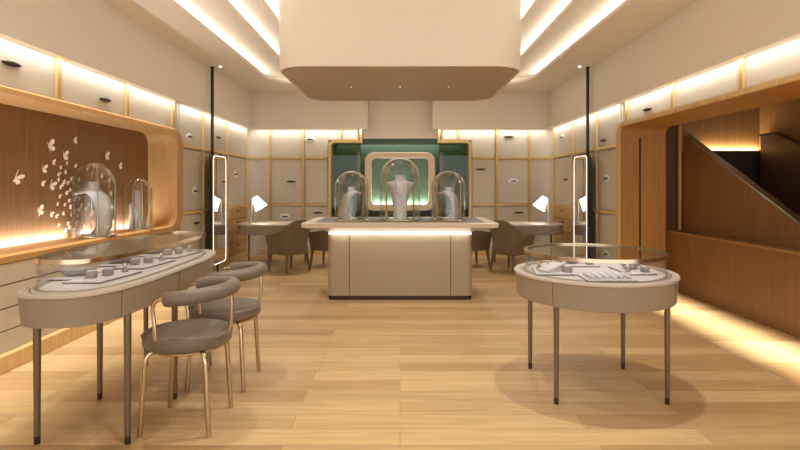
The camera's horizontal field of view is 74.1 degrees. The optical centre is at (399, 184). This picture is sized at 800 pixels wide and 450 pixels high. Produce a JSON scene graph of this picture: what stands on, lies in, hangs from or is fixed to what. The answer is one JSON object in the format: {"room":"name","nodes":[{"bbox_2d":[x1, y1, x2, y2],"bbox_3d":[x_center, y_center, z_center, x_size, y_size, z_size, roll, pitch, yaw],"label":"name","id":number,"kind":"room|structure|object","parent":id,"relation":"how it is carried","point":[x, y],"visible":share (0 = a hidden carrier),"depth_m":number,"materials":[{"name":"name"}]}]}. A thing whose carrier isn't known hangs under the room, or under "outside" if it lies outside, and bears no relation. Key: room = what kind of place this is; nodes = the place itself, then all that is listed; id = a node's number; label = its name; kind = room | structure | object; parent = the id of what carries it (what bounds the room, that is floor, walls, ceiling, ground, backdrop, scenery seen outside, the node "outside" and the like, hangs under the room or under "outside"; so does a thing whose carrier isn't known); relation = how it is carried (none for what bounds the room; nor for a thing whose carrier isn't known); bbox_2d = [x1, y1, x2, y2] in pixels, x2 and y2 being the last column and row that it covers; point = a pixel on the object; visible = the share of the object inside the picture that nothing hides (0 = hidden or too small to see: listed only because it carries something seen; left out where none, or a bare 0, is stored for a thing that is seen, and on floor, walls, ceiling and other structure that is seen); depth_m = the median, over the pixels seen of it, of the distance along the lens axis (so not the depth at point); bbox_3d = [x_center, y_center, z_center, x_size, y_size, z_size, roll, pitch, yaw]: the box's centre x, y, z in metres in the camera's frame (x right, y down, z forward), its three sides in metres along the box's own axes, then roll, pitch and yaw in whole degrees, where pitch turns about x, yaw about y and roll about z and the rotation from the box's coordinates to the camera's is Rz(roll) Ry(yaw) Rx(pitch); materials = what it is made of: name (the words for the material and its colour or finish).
{"room":"shop","nodes":[
{"label":"shop","id":0,"kind":"room"},
{"bbox_2d":[0,0,250,128],"bbox_3d":[-3.200,-1.485,4.500,0.460,0.710,12.200,0,0,0],"label":"wall","id":1,"kind":"structure","parent":0,"point":[92,35],"depth_m":5.59,"materials":[{"name":"beige paint"}]},
{"bbox_2d":[251,93,366,128],"bbox_3d":[-2.045,-1.485,10.660,2.770,0.710,0.120,0,0,0],"label":"wall","id":2,"kind":"structure","parent":0,"point":[268,110],"depth_m":10.60,"materials":[{"name":"beige paint"}]},
{"bbox_2d":[0,254,799,449],"bbox_3d":[0.800,1.450,4.900,9.000,0.100,13.000,0,0,0],"label":"floor","id":3,"kind":"structure","parent":0,"point":[334,374],"depth_m":3.79,"materials":[{"name":"brown wood"}]},
{"bbox_2d":[0,258,50,374],"bbox_3d":[-3.170,1.001,3.910,0.460,0.798,1.120,0,0,0],"label":"drawer unit","id":4,"kind":"object","parent":3,"relation":"on","point":[16,340],"visible":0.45,"depth_m":4.12,"materials":[{"name":"brown wood"}]},
{"bbox_2d":[42,243,122,350],"bbox_3d":[-3.170,1.001,5.060,0.460,0.798,1.180,0,0,0],"label":"drawer unit","id":5,"kind":"object","parent":3,"relation":"on","point":[61,336],"visible":0.19,"depth_m":4.82,"materials":[{"name":"brown wood"}]},
{"bbox_2d":[15,231,215,444],"bbox_3d":[-1.715,0.887,3.485,0.625,1.025,1.869,0,0,0],"label":"display table","id":6,"kind":"object","parent":3,"relation":"on","point":[44,304],"visible":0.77,"depth_m":2.86,"materials":[{"name":"beige leather"}]},
{"bbox_2d":[49,271,101,280],"bbox_3d":[-1.877,0.528,3.095,0.155,0.011,0.290,0,0,0],"label":"tray","id":7,"kind":"object","parent":6,"relation":"on","point":[63,277],"visible":0.39,"depth_m":2.96,"materials":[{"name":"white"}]},
{"bbox_2d":[59,267,95,275],"bbox_3d":[-1.862,0.501,3.065,0.190,0.043,0.114,0,0,-11],"label":"cushion","id":8,"kind":"object","parent":7,"relation":"on","point":[68,271],"visible":0.94,"depth_m":3.03,"materials":[{"name":"beige fabric"}]},
{"bbox_2d":[63,271,141,283],"bbox_3d":[-1.698,0.528,3.050,0.199,0.011,0.406,0,0,7],"label":"tray","id":9,"kind":"object","parent":6,"relation":"on","point":[100,279],"visible":0.71,"depth_m":2.96,"materials":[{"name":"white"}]},
{"bbox_2d":[85,270,97,278],"bbox_3d":[-1.735,0.501,2.980,0.050,0.043,0.050,0,0,-12],"label":"box","id":10,"kind":"object","parent":9,"relation":"on","point":[89,274],"visible":1,"depth_m":2.96,"materials":[{"name":"beige fabric"}]},
{"bbox_2d":[102,267,113,275],"bbox_3d":[-1.690,0.501,3.070,0.050,0.043,0.050,0,0,-12],"label":"box","id":11,"kind":"object","parent":9,"relation":"on","point":[108,271],"visible":1,"depth_m":3.05,"materials":[{"name":"beige fabric"}]},
{"bbox_2d":[99,259,143,266],"bbox_3d":[-1.877,0.528,3.585,0.155,0.011,0.290,0,0,0],"label":"tray","id":12,"kind":"object","parent":6,"relation":"on","point":[110,264],"visible":0.36,"depth_m":3.49,"materials":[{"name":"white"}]},
{"bbox_2d":[110,256,137,263],"bbox_3d":[-1.862,0.501,3.555,0.190,0.043,0.114,0,0,-11],"label":"cushion","id":13,"kind":"object","parent":12,"relation":"on","point":[123,260],"visible":0.43,"depth_m":3.52,"materials":[{"name":"beige fabric"}]},
{"bbox_2d":[113,259,175,268],"bbox_3d":[-1.698,0.528,3.540,0.199,0.011,0.406,0,0,7],"label":"tray","id":14,"kind":"object","parent":6,"relation":"on","point":[156,262],"visible":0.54,"depth_m":3.49,"materials":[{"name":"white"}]},
{"bbox_2d":[130,258,139,264],"bbox_3d":[-1.735,0.501,3.470,0.050,0.043,0.050,0,0,-12],"label":"box","id":15,"kind":"object","parent":14,"relation":"on","point":[134,261],"visible":1,"depth_m":3.45,"materials":[{"name":"beige fabric"}]},
{"bbox_2d":[144,256,152,262],"bbox_3d":[-1.690,0.501,3.560,0.050,0.043,0.050,0,0,-12],"label":"box","id":16,"kind":"object","parent":14,"relation":"on","point":[147,259],"visible":1,"depth_m":3.54,"materials":[{"name":"beige fabric"}]},
{"bbox_2d":[137,251,173,256],"bbox_3d":[-1.877,0.528,4.075,0.155,0.011,0.290,0,0,0],"label":"tray","id":17,"kind":"object","parent":6,"relation":"on","point":[145,254],"visible":0.32,"depth_m":3.93,"materials":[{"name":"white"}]},
{"bbox_2d":[143,247,168,253],"bbox_3d":[-1.862,0.501,4.045,0.190,0.043,0.114,0,0,-11],"label":"cushion","id":18,"kind":"object","parent":17,"relation":"on","point":[161,250],"visible":0.4,"depth_m":4.02,"materials":[{"name":"beige fabric"}]},
{"bbox_2d":[152,251,201,258],"bbox_3d":[-1.698,0.528,4.030,0.199,0.011,0.406,0,0,7],"label":"tray","id":19,"kind":"object","parent":6,"relation":"on","point":[185,253],"visible":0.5,"depth_m":3.93,"materials":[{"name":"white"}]},
{"bbox_2d":[118,229,180,253],"bbox_3d":[-3.170,1.001,6.450,0.460,0.798,1.600,0,0,0],"label":"drawer unit","id":20,"kind":"object","parent":3,"relation":"on","point":[137,244],"visible":0.07,"depth_m":6.31,"materials":[{"name":"brown"}]},
{"bbox_2d":[137,276,240,437],"bbox_3d":[-1.232,0.982,3.140,0.550,0.838,0.548,0,0,0],"label":"chair","id":21,"kind":"object","parent":3,"relation":"on","point":[186,337],"visible":1,"depth_m":2.96,"materials":[{"name":"leather"}]},
{"bbox_2d":[175,103,204,248],"bbox_3d":[-3.107,0.125,7.801,0.165,2.550,0.923,0,0,0],"label":"tall cabinet","id":22,"kind":"object","parent":3,"relation":"on","point":[190,122],"visible":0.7,"depth_m":7.82,"materials":[{"name":"beige wood"}]},
{"bbox_2d":[205,113,228,257],"bbox_3d":[-3.107,0.125,8.816,0.165,2.550,1.173,0,0,0],"label":"tall cabinet","id":23,"kind":"object","parent":3,"relation":"on","point":[221,127],"visible":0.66,"depth_m":8.85,"materials":[{"name":"beige fabric"}]},
{"bbox_2d":[209,65,225,271],"bbox_3d":[-2.900,-0.220,8.430,0.080,3.240,0.620,0,0,0],"label":"mirror","id":24,"kind":"object","parent":3,"relation":"on","point":[217,163],"visible":0.83,"depth_m":8.28,"materials":[{"name":"brown metal"}]},
{"bbox_2d":[214,156,225,263],"bbox_3d":[-2.868,0.390,8.430,0.004,1.672,0.572,0,0,0],"label":"mirror glass","id":25,"kind":"object","parent":24,"relation":"attached to","point":[220,161],"depth_m":8.42,"materials":[{"name":"white"}]},
{"bbox_2d":[185,261,267,392],"bbox_3d":[-1.227,0.982,3.780,0.550,0.838,0.548,0,0,0],"label":"chair","id":26,"kind":"object","parent":3,"relation":"on","point":[245,309],"visible":0.8,"depth_m":3.63,"materials":[{"name":"leather"}]},
{"bbox_2d":[213,250,246,270],"bbox_3d":[-3.055,1.345,8.910,0.050,0.110,3.180,0,0,0],"label":"baseboard","id":27,"kind":"structure","parent":3,"relation":"on","point":[242,254],"depth_m":9.59,"materials":[{"name":"brown wood"}]},
{"bbox_2d":[229,122,246,256],"bbox_3d":[-3.100,0.125,9.951,0.180,2.550,1.163,0,0,0],"label":"tall cabinet","id":28,"kind":"object","parent":3,"relation":"on","point":[237,134],"visible":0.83,"depth_m":9.92,"materials":[{"name":"beige fabric"}]},
{"bbox_2d":[247,128,268,254],"bbox_3d":[-2.906,0.125,10.715,0.540,2.550,0.184,0,0,-31],"label":"tall cabinet","id":29,"kind":"object","parent":3,"relation":"on","point":[257,139],"visible":0.7,"depth_m":10.76,"materials":[{"name":"beige fabric"}]},
{"bbox_2d":[237,221,309,262],"bbox_3d":[-2.230,1.035,9.400,1.260,0.730,0.920,0,0,0],"label":"desk","id":30,"kind":"object","parent":3,"relation":"on","point":[260,227],"visible":0.56,"depth_m":8.99,"materials":[{"name":"beige leather"}]},
{"bbox_2d":[248,195,266,222],"bbox_3d":[-2.500,0.425,9.280,0.339,0.490,0.230,0,0,0],"label":"desk lamp","id":31,"kind":"object","parent":30,"relation":"on","point":[258,203],"visible":0.99,"depth_m":9.22,"materials":[{"name":"silver metal"}]},
{"bbox_2d":[269,129,304,220],"bbox_3d":[-2.300,0.125,10.822,0.708,2.550,0.155,0,0,0],"label":"tall cabinet","id":32,"kind":"object","parent":3,"relation":"on","point":[286,146],"visible":0.62,"depth_m":10.78,"materials":[{"name":"beige wood"}]},
{"bbox_2d":[265,220,309,274],"bbox_3d":[-1.778,0.978,8.570,0.558,0.848,0.608,0,0,40],"label":"armchair","id":33,"kind":"object","parent":3,"relation":"on","point":[292,240],"visible":0.95,"depth_m":8.36,"materials":[{"name":"leather"}]},
{"bbox_2d":[262,248,327,253],"bbox_3d":[-2.130,1.345,10.755,1.340,0.110,0.070,0,0,0],"label":"baseboard","id":34,"kind":"structure","parent":3,"relation":"on","point":[264,250],"depth_m":10.72,"materials":[{"name":"brown wood"}]},
{"bbox_2d":[305,157,327,247],"bbox_3d":[-1.698,0.414,10.822,0.495,1.972,0.155,0,0,0],"label":"tall cabinet","id":35,"kind":"object","parent":3,"relation":"on","point":[316,168],"visible":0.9,"depth_m":10.78,"materials":[{"name":"beige fabric"}]},
{"bbox_2d":[304,129,341,156],"bbox_3d":[-1.563,-0.860,10.822,0.774,0.580,0.155,0,0,0],"label":"wall cabinet","id":36,"kind":"object","parent":35,"relation":"on","point":[316,140],"visible":0.8,"depth_m":10.78,"materials":[{"name":"beige fabric"}]},
{"bbox_2d":[308,230,328,266],"bbox_3d":[-1.205,0.978,9.145,0.558,0.848,0.608,0,0,20],"label":"armchair","id":37,"kind":"object","parent":3,"relation":"on","point":[318,240],"visible":0.33,"depth_m":8.92,"materials":[{"name":"brown fabric"}]},
{"bbox_2d":[301,217,498,299],"bbox_3d":[0.000,0.924,6.848,2.340,0.952,1.215,0,0,0],"label":"display counter","id":38,"kind":"object","parent":3,"relation":"on","point":[374,258],"depth_m":6.46,"materials":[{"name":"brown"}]},
{"bbox_2d":[334,171,369,220],"bbox_3d":[-0.620,0.133,6.800,0.462,0.630,0.462,0,0,0],"label":"glass dome","id":39,"kind":"object","parent":38,"relation":"on","point":[359,176],"visible":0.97,"depth_m":6.73,"materials":[{"name":"clear glass"}]},
{"bbox_2d":[340,187,361,218],"bbox_3d":[-0.623,0.230,6.803,0.289,0.405,0.242,0,0,-20],"label":"bust","id":40,"kind":"object","parent":39,"relation":"in","point":[344,208],"visible":1,"depth_m":6.71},
{"bbox_2d":[379,158,420,220],"bbox_3d":[0.000,0.048,6.800,0.544,0.800,0.544,0,0,0],"label":"glass dome","id":41,"kind":"object","parent":38,"relation":"on","point":[394,159],"visible":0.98,"depth_m":6.70,"materials":[{"name":"clear glass"}]},
{"bbox_2d":[385,175,414,218],"bbox_3d":[0.000,0.153,6.796,0.377,0.557,0.172,0,0,0],"label":"bust","id":42,"kind":"object","parent":41,"relation":"in","point":[399,189],"visible":0.96,"depth_m":6.74,"materials":[{"name":"beige fabric"}]},
{"bbox_2d":[430,171,465,220],"bbox_3d":[0.620,0.133,6.800,0.462,0.630,0.462,0,0,0],"label":"glass dome","id":43,"kind":"object","parent":38,"relation":"on","point":[440,176],"visible":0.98,"depth_m":6.73,"materials":[{"name":"clear glass"}]},
{"bbox_2d":[438,187,459,218],"bbox_3d":[0.623,0.230,6.803,0.289,0.405,0.242,0,0,20],"label":"bust","id":44,"kind":"object","parent":43,"relation":"in","point":[455,208],"visible":0.98,"depth_m":6.71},
{"bbox_2d":[328,129,471,216],"bbox_3d":[0.000,0.125,10.915,2.900,2.550,0.370,0,0,0],"label":"frame","id":45,"kind":"object","parent":3,"relation":"on","point":[332,143],"visible":0.9,"depth_m":10.73,"materials":[{"name":"brown wood"}]},
{"bbox_2d":[342,129,358,139],"bbox_3d":[-1.012,-1.020,10.840,0.325,0.260,0.120,0,0,0],"label":"wall cabinet","id":46,"kind":"object","parent":45,"relation":"on","point":[347,134],"visible":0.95,"depth_m":10.78,"materials":[{"name":"beige fabric"}]},
{"bbox_2d":[441,129,457,139],"bbox_3d":[1.012,-1.020,10.840,0.325,0.260,0.120,0,0,0],"label":"wall cabinet","id":47,"kind":"object","parent":45,"relation":"on","point":[446,134],"visible":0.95,"depth_m":10.78,"materials":[{"name":"beige fabric"}]},
{"bbox_2d":[364,214,435,216],"bbox_3d":[0.000,1.000,11.000,1.520,0.800,0.200,0,0,0],"label":"trim","id":48,"kind":"structure","parent":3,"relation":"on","point":[365,215],"depth_m":10.90,"materials":[{"name":"brown metal"}]},
{"bbox_2d":[471,230,491,266],"bbox_3d":[1.205,0.978,9.145,0.558,0.848,0.608,0,0,-20],"label":"armchair","id":49,"kind":"object","parent":3,"relation":"on","point":[481,240],"visible":0.28,"depth_m":8.93,"materials":[{"name":"brown fabric"}]},
{"bbox_2d":[472,157,494,247],"bbox_3d":[1.698,0.414,10.822,0.495,1.972,0.155,0,0,0],"label":"tall cabinet","id":50,"kind":"object","parent":3,"relation":"on","point":[483,168],"visible":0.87,"depth_m":10.78,"materials":[{"name":"beige fabric"}]},
{"bbox_2d":[458,129,494,156],"bbox_3d":[1.560,-0.860,10.828,0.767,0.580,0.145,0,0,0],"label":"wall cabinet","id":51,"kind":"object","parent":50,"relation":"on","point":[482,140],"visible":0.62,"depth_m":10.78,"materials":[{"name":"beige fabric"}]},
{"bbox_2d":[472,248,537,253],"bbox_3d":[2.130,1.345,10.755,1.340,0.110,0.070,0,0,0],"label":"baseboard","id":52,"kind":"structure","parent":3,"relation":"on","point":[490,249],"depth_m":10.72,"materials":[{"name":"brown wood"}]},
{"bbox_2d":[490,220,534,274],"bbox_3d":[1.778,0.978,8.570,0.558,0.848,0.608,0,0,-40],"label":"armchair","id":53,"kind":"object","parent":3,"relation":"on","point":[507,240],"visible":0.87,"depth_m":8.35,"materials":[{"name":"brown fabric"}]},
{"bbox_2d":[495,129,530,220],"bbox_3d":[2.300,0.125,10.822,0.708,2.550,0.155,0,0,0],"label":"tall cabinet","id":54,"kind":"object","parent":3,"relation":"on","point":[512,146],"visible":0.72,"depth_m":10.78,"materials":[{"name":"beige wood"}]},
{"bbox_2d":[490,221,562,261],"bbox_3d":[2.230,1.035,9.400,1.260,0.730,0.920,0,0,0],"label":"desk","id":55,"kind":"object","parent":3,"relation":"on","point":[530,227],"visible":0.48,"depth_m":8.98,"materials":[{"name":"beige leather"}]},
{"bbox_2d":[533,195,551,222],"bbox_3d":[2.500,0.425,9.280,0.339,0.490,0.230,0,0,0],"label":"desk lamp","id":56,"kind":"object","parent":55,"relation":"on","point":[541,203],"visible":1,"depth_m":9.22,"materials":[{"name":"silver metal"}]},
{"bbox_2d":[531,128,552,254],"bbox_3d":[2.906,0.125,10.715,0.540,2.550,0.184,0,0,31],"label":"tall cabinet","id":57,"kind":"object","parent":3,"relation":"on","point":[541,139],"visible":0.69,"depth_m":10.76,"materials":[{"name":"beige fabric"}]},
{"bbox_2d":[553,250,569,256],"bbox_3d":[3.055,1.345,8.920,0.050,0.110,3.160,0,0,0],"label":"baseboard","id":58,"kind":"structure","parent":3,"relation":"on","point":[555,253],"depth_m":10.13,"materials":[{"name":"brown wood"}]},
{"bbox_2d":[553,122,570,256],"bbox_3d":[3.100,0.125,9.951,0.180,2.550,1.163,0,0,0],"label":"tall cabinet","id":59,"kind":"object","parent":3,"relation":"on","point":[561,134],"visible":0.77,"depth_m":9.92,"materials":[{"name":"beige fabric"}]},
{"bbox_2d":[574,65,590,258],"bbox_3d":[2.900,-0.220,8.430,0.080,3.240,0.620,0,0,0],"label":"mirror","id":60,"kind":"object","parent":3,"relation":"on","point":[582,163],"visible":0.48,"depth_m":8.28,"materials":[{"name":"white metal"}]},
{"bbox_2d":[574,156,585,257],"bbox_3d":[2.868,0.390,8.430,0.004,1.672,0.572,0,0,0],"label":"mirror glass","id":61,"kind":"object","parent":60,"relation":"attached to","point":[579,161],"depth_m":8.42,"materials":[{"name":"white"}]},
{"bbox_2d":[571,113,594,258],"bbox_3d":[3.110,0.125,8.816,0.160,2.550,1.173,0,0,0],"label":"tall cabinet","id":62,"kind":"object","parent":3,"relation":"on","point":[578,127],"visible":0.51,"depth_m":8.84,"materials":[{"name":"beige fabric"}]},
{"bbox_2d":[514,243,680,404],"bbox_3d":[1.355,0.929,3.720,1.086,0.942,1.086,0,0,0],"label":"display table","id":63,"kind":"object","parent":3,"relation":"on","point":[658,292],"visible":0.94,"depth_m":3.37,"materials":[{"name":"beige leather"}]},
{"bbox_2d":[532,267,575,275],"bbox_3d":[1.050,0.594,3.640,0.300,0.011,0.280,0,0,0],"label":"tray","id":64,"kind":"object","parent":63,"relation":"on","point":[537,273],"visible":0.68,"depth_m":3.52,"materials":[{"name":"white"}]},
{"bbox_2d":[537,261,564,272],"bbox_3d":[1.030,0.560,3.620,0.160,0.055,0.100,0,0,-29],"label":"ramp","id":65,"kind":"object","parent":64,"relation":"on","point":[554,266],"visible":0.93,"depth_m":3.60,"materials":[{"name":"grey fabric"}]},
{"bbox_2d":[562,265,571,272],"bbox_3d":[1.130,0.566,3.580,0.050,0.043,0.050,0,0,-12],"label":"box","id":66,"kind":"object","parent":64,"relation":"on","point":[565,268],"visible":1,"depth_m":3.56,"materials":[{"name":"beige fabric"}]},
{"bbox_2d":[548,262,599,266],"bbox_3d":[1.280,0.594,3.960,0.360,0.011,0.200,0,0,0],"label":"tray","id":67,"kind":"object","parent":63,"relation":"on","point":[578,264],"visible":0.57,"depth_m":3.87,"materials":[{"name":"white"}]},
{"bbox_2d":[576,274,637,281],"bbox_3d":[1.315,0.594,3.395,0.310,0.011,0.250,0,0,0],"label":"tray","id":68,"kind":"object","parent":63,"relation":"on","point":[582,276],"visible":0.57,"depth_m":3.30,"materials":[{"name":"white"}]},
{"bbox_2d":[583,272,594,278],"bbox_3d":[1.205,0.576,3.380,0.032,0.022,0.140,0,0,0],"label":"roll","id":69,"kind":"object","parent":68,"relation":"on","point":[591,276],"visible":1,"depth_m":3.35,"materials":[{"name":"grey fabric"}]},
{"bbox_2d":[608,266,656,275],"bbox_3d":[1.610,0.594,3.670,0.200,0.011,0.340,0,0,0],"label":"tray","id":70,"kind":"object","parent":63,"relation":"on","point":[633,272],"visible":0.75,"depth_m":3.60,"materials":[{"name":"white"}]},
{"bbox_2d":[621,263,639,268],"bbox_3d":[1.618,0.566,3.716,0.150,0.043,0.090,0,0,-17],"label":"cushion","id":71,"kind":"object","parent":70,"relation":"on","point":[632,265],"visible":0.55,"depth_m":3.69,"materials":[{"name":"beige fabric"}]},
{"bbox_2d":[640,266,649,272],"bbox_3d":[1.655,0.568,3.580,0.045,0.039,0.045,0,0,-11],"label":"box","id":72,"kind":"object","parent":70,"relation":"on","point":[644,269],"visible":1,"depth_m":3.56,"materials":[{"name":"beige fabric"}]},
{"bbox_2d":[595,103,624,258],"bbox_3d":[3.107,0.125,7.801,0.165,2.550,0.923,0,0,0],"label":"tall cabinet","id":73,"kind":"object","parent":3,"relation":"on","point":[607,121],"visible":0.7,"depth_m":7.85,"materials":[{"name":"beige wood"}]},
{"bbox_2d":[616,73,799,268],"bbox_3d":[3.312,0.280,4.265,0.655,2.240,6.130,0,0,0],"label":"frame","id":74,"kind":"object","parent":3,"relation":"on","point":[640,142],"visible":0.94,"depth_m":7.26,"materials":[{"name":"brown wood"}]},
{"bbox_2d":[625,85,669,121],"bbox_3d":[3.112,-0.998,6.532,0.175,0.305,1.223,0,0,0],"label":"wall cabinet","id":75,"kind":"object","parent":74,"relation":"on","point":[656,101],"visible":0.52,"depth_m":6.53,"materials":[{"name":"beige wood"}]},
{"bbox_2d":[670,60,737,108],"bbox_3d":[3.118,-0.998,5.341,0.165,0.305,1.223,0,0,0],"label":"wall cabinet","id":76,"kind":"object","parent":74,"relation":"on","point":[721,80],"visible":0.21,"depth_m":5.31,"materials":[{"name":"beige fabric"}]},
{"bbox_2d":[738,37,799,89],"bbox_3d":[3.118,-0.998,4.157,0.165,0.305,1.213,0,0,0],"label":"wall cabinet","id":77,"kind":"object","parent":74,"relation":"on","point":[783,60],"visible":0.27,"depth_m":4.38,"materials":[{"name":"beige wood"}]},
{"bbox_2d":[666,230,799,338],"bbox_3d":[3.703,1.008,4.220,0.135,0.785,6.040,0,0,0],"label":"wall","id":78,"kind":"structure","parent":3,"relation":"on","point":[759,283],"depth_m":5.67,"materials":[{"name":"brown wood"}]},
{"bbox_2d":[678,124,681,229],"bbox_3d":[3.799,-0.145,7.195,0.027,1.510,0.050,0,0,0],"label":"trim","id":79,"kind":"structure","parent":78,"relation":"on","point":[680,125],"depth_m":7.17,"materials":[{"name":"brown wood"}]},
{"bbox_2d":[682,133,799,249],"bbox_3d":[3.860,0.371,5.085,0.080,2.158,4.170,0,0,0],"label":"balustrade","id":80,"kind":"object","parent":3,"relation":"on","point":[719,200],"visible":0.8,"depth_m":6.18,"materials":[{"name":"brown wood"}]},
{"bbox_2d":[760,132,799,215],"bbox_3d":[4.975,0.376,4.940,0.070,2.148,4.680,0,0,0],"label":"balustrade","id":81,"kind":"object","parent":3,"relation":"on","point":[779,153],"visible":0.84,"depth_m":6.88,"materials":[{"name":"brown wood"}]},
{"bbox_2d":[102,0,697,92],"bbox_3d":[0.000,-2.120,4.800,7.000,0.560,12.900,0,0,0],"label":"ceiling","id":82,"kind":"structure","parent":0,"point":[241,37],"depth_m":6.88,"materials":[{"name":"beige paint"}]},
{"bbox_2d":[279,0,520,100],"bbox_3d":[0.000,-1.821,6.765,2.690,1.153,2.330,0,0,0],"label":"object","id":83,"kind":"structure","parent":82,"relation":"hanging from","point":[330,50],"depth_m":5.60,"materials":[{"name":"beige paint"}]},
{"bbox_2d":[329,139,470,216],"bbox_3d":[0.000,0.215,11.150,3.200,2.370,0.060,0,0,0],"label":"wall niche","id":84,"kind":"object","parent":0,"point":[344,155],"visible":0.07,"depth_m":11.12,"materials":[{"name":"green paint"}]},
{"bbox_2d":[357,152,359,210],"bbox_3d":[-0.860,-0.070,10.970,0.070,1.220,0.060,0,0,0],"label":"bar","id":85,"kind":"object","parent":84,"relation":"attached to","point":[358,153],"visible":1,"depth_m":10.94,"materials":[{"name":"gold metal"}]},
{"bbox_2d":[365,152,434,210],"bbox_3d":[0.000,-0.070,11.046,1.460,1.220,0.143,0,0,0],"label":"frame","id":86,"kind":"object","parent":84,"relation":"attached to","point":[374,161],"visible":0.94,"depth_m":11.11,"materials":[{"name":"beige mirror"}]},
{"bbox_2d":[440,152,442,210],"bbox_3d":[0.860,-0.070,10.970,0.070,1.220,0.060,0,0,0],"label":"bar","id":87,"kind":"object","parent":84,"relation":"attached to","point":[441,153],"visible":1,"depth_m":10.94,"materials":[{"name":"gold metal"}]},
{"bbox_2d":[433,93,547,128],"bbox_3d":[2.130,-1.485,10.660,2.940,0.710,0.120,0,0,0],"label":"wall","id":88,"kind":"structure","parent":0,"point":[504,110],"depth_m":10.60,"materials":[{"name":"beige paint"}]},
{"bbox_2d":[666,125,679,230],"bbox_3d":[3.736,-0.200,7.296,0.188,3.200,0.068,0,0,0],"label":"wall","id":89,"kind":"structure","parent":0,"point":[672,132],"depth_m":7.26,"materials":[{"name":"brown wood"}]},
{"bbox_2d":[548,0,799,128],"bbox_3d":[3.285,-1.485,4.500,0.630,0.710,12.200,0,0,0],"label":"wall","id":90,"kind":"structure","parent":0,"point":[706,35],"depth_m":5.61,"materials":[{"name":"beige paint"}]},
{"bbox_2d":[680,151,759,230],"bbox_3d":[4.457,0.463,7.433,1.195,1.875,0.065,0,0,0],"label":"wall","id":91,"kind":"structure","parent":0,"point":[747,163],"depth_m":7.40,"materials":[{"name":"brown"}]},
{"bbox_2d":[682,107,758,150],"bbox_3d":[4.530,-1.155,7.495,1.340,1.390,0.050,0,0,0],"label":"wall","id":92,"kind":"structure","parent":0,"point":[737,131],"depth_m":7.47,"materials":[{"name":"brown wood"}]},
{"bbox_2d":[670,98,799,126],"bbox_3d":[3.672,-1.325,4.275,0.055,1.050,6.150,0,0,0],"label":"light strip","id":93,"kind":"structure","parent":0,"point":[799,98],"depth_m":5.73,"materials":[{"name":"brown wood"}]},
{"bbox_2d":[759,99,799,150],"bbox_3d":[5.110,-0.225,3.730,0.100,3.250,7.460,0,0,0],"label":"wall","id":94,"kind":"structure","parent":0,"point":[784,117],"depth_m":7.01,"materials":[{"name":"brown wood"}]},
{"bbox_3d":[0.800,-0.550,11.300,9.000,3.900,0.200,0,0,0],"label":"wall","id":95,"kind":"structure","parent":0,"visible":0},
{"bbox_2d":[363,101,436,138],"bbox_3d":[0.000,-1.405,11.115,1.800,0.870,0.130,0,0,0],"label":"trim","id":96,"kind":"structure","parent":95,"relation":"attached to","point":[385,119],"depth_m":11.05,"materials":[{"name":"beige paint"}]},
{"bbox_3d":[-3.530,-0.550,4.900,0.180,3.900,13.000,0,0,0],"label":"wall","id":97,"kind":"structure","parent":0,"visible":0},
{"bbox_2d":[0,85,182,264],"bbox_3d":[-3.192,-0.075,4.755,0.415,1.350,5.110,0,0,0],"label":"display alcove","id":98,"kind":"object","parent":97,"relation":"attached to","point":[151,152],"visible":0.91,"depth_m":5.32,"materials":[{"name":"brown wood"}]},
{"bbox_2d":[13,169,24,184],"bbox_3d":[-3.348,-0.070,4.647,0.041,0.132,0.119,0,0,0],"label":"butterfly","id":99,"kind":"object","parent":98,"relation":"attached to","point":[16,179],"visible":1,"depth_m":4.65,"materials":[{"name":"beige"}]},
{"bbox_2d":[0,37,61,99],"bbox_3d":[-3.112,-0.953,4.157,0.175,0.395,1.213,0,0,0],"label":"upper cabinet","id":100,"kind":"object","parent":98,"relation":"on","point":[23,68],"visible":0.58,"depth_m":4.38,"materials":[{"name":"beige wood"}]},
{"bbox_2d":[47,139,54,152],"bbox_3d":[-3.347,-0.378,5.068,0.043,0.136,0.118,0,0,0],"label":"butterfly","id":101,"kind":"object","parent":98,"relation":"attached to","point":[52,141],"visible":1,"depth_m":5.09,"materials":[{"name":"beige"}]},
{"bbox_2d":[70,162,117,238],"bbox_3d":[-3.170,0.144,5.500,0.394,0.775,0.518,0,0,0],"label":"glass dome","id":102,"kind":"object","parent":98,"relation":"on","point":[72,236],"visible":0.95,"depth_m":5.40,"materials":[{"name":"clear glass"}]},
{"bbox_2d":[74,182,112,235],"bbox_3d":[-3.178,0.241,5.482,0.257,0.551,0.375,0,0,24],"label":"bust","id":103,"kind":"object","parent":102,"relation":"on","point":[105,212],"visible":0.95,"depth_m":5.52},
{"bbox_2d":[62,60,129,116],"bbox_3d":[-3.112,-0.953,5.341,0.175,0.395,1.223,0,0,0],"label":"upper cabinet","id":104,"kind":"object","parent":98,"relation":"on","point":[80,86],"visible":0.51,"depth_m":5.31,"materials":[{"name":"beige wood"}]},
{"bbox_2d":[121,178,153,229],"bbox_3d":[-3.160,0.222,6.380,0.358,0.620,0.358,0,0,0],"label":"glass dome","id":105,"kind":"object","parent":98,"relation":"on","point":[135,179],"visible":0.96,"depth_m":6.34,"materials":[{"name":"clear glass"}]},
{"bbox_2d":[129,203,134,228],"bbox_3d":[-3.190,0.366,6.300,0.063,0.300,0.063,0,0,0],"label":"stand","id":106,"kind":"object","parent":105,"relation":"on","point":[131,214],"visible":1,"depth_m":6.28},
{"bbox_2d":[135,218,141,228],"bbox_3d":[-3.100,0.451,6.290,0.084,0.130,0.084,0,0,0],"label":"stand","id":107,"kind":"object","parent":105,"relation":"on","point":[138,225],"visible":1,"depth_m":6.26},
{"bbox_2d":[130,85,174,128],"bbox_3d":[-3.118,-0.953,6.532,0.165,0.395,1.223,0,0,0],"label":"upper cabinet","id":108,"kind":"object","parent":98,"relation":"on","point":[146,106],"visible":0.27,"depth_m":6.53,"materials":[{"name":"beige fabric"}]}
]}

